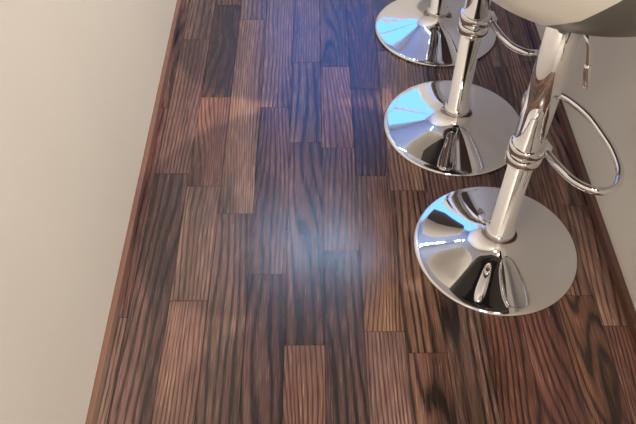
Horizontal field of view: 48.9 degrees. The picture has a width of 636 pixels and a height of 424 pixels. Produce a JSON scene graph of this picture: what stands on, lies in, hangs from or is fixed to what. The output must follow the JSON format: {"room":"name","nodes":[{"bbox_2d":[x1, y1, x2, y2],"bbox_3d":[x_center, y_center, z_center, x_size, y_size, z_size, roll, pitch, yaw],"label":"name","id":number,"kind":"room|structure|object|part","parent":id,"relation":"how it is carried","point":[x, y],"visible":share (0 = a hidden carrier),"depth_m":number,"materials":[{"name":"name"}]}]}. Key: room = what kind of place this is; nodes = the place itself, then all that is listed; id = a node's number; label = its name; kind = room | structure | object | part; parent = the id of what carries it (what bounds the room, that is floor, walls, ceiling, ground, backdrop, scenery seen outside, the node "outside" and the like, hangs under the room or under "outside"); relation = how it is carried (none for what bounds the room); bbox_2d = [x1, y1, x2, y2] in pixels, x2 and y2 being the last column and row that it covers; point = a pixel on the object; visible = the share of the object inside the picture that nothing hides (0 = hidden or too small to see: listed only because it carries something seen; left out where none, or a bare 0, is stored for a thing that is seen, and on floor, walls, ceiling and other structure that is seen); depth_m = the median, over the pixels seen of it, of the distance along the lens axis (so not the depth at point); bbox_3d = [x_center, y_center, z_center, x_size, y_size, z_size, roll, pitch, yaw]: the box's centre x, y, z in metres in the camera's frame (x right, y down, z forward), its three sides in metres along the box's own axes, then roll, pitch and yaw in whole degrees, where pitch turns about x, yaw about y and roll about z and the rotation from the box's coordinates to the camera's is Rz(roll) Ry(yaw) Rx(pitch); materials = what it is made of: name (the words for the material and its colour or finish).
{"room":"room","nodes":[
{"label":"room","id":0,"kind":"room"},
{"bbox_2d":[0,0,176,423],"bbox_3d":[-0.522,-0.751,0.810,0.100,2.510,5.600,0,50,0],"label":"wall","id":1,"kind":"structure","parent":0,"point":[79,79],"depth_m":1.30,"materials":[{"name":"paint"}]},
{"bbox_2d":[85,0,182,423],"bbox_3d":[-0.465,0.041,1.751,0.014,0.030,5.600,0,50,0],"label":"baseboard","id":2,"kind":"structure","parent":1,"relation":"attached to","point":[100,377],"depth_m":1.72,"materials":[{"name":"brown wood"}]},
{"bbox_2d":[96,0,635,423],"bbox_3d":[1.335,0.043,1.770,3.715,0.002,5.600,0,50,0],"label":"floor","id":3,"kind":"structure","parent":0,"point":[275,275],"depth_m":1.69,"materials":[{"name":"brown wood"}]},
{"bbox_2d":[375,0,496,66],"bbox_3d":[0.385,-0.922,1.934,0.477,0.992,0.471,-8,50,-7],"label":"bar stool","id":4,"kind":"object","parent":3,"relation":"on","point":[421,32],"visible":0.84,"depth_m":2.25,"materials":[{"name":"silver metal"}]},
{"bbox_2d":[384,0,538,176],"bbox_3d":[0.386,-0.565,1.633,0.477,0.992,0.471,-6,50,-5],"label":"bar stool","id":5,"kind":"object","parent":3,"relation":"on","point":[456,127],"visible":0.85,"depth_m":1.94,"materials":[{"name":"silver metal"}]},
{"bbox_2d":[413,0,635,316],"bbox_3d":[0.433,-0.224,1.358,0.477,0.973,0.471,-12,51,-10],"label":"bar stool","id":6,"kind":"object","parent":3,"relation":"on","point":[494,251],"visible":1,"depth_m":1.62,"materials":[{"name":"silver metal"}]},
{"bbox_3d":[0.433,-0.461,1.078,0.477,0.240,0.471,-12,51,-10],"label":"seat","id":7,"kind":"part","parent":6,"relation":"part of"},
{"bbox_3d":[0.429,-0.278,1.174,0.027,0.099,0.088,-24,54,-19],"label":"lift lever","id":8,"kind":"part","parent":6,"relation":"part of","materials":[{"name":"silver metal"}]},
{"bbox_2d":[535,23,635,310],"bbox_3d":[0.775,-0.287,1.374,0.120,1.050,5.600,0,50,0],"label":"wall","id":9,"kind":"structure","parent":0,"point":[610,97],"depth_m":1.69,"materials":[{"name":"paint"}]},
{"bbox_2d":[525,19,635,346],"bbox_3d":[0.708,0.036,1.756,0.014,0.030,5.600,0,50,0],"label":"baseboard","id":10,"kind":"structure","parent":9,"relation":"attached to","point":[614,267],"depth_m":1.76,"materials":[{"name":"brown wood"}]}
]}

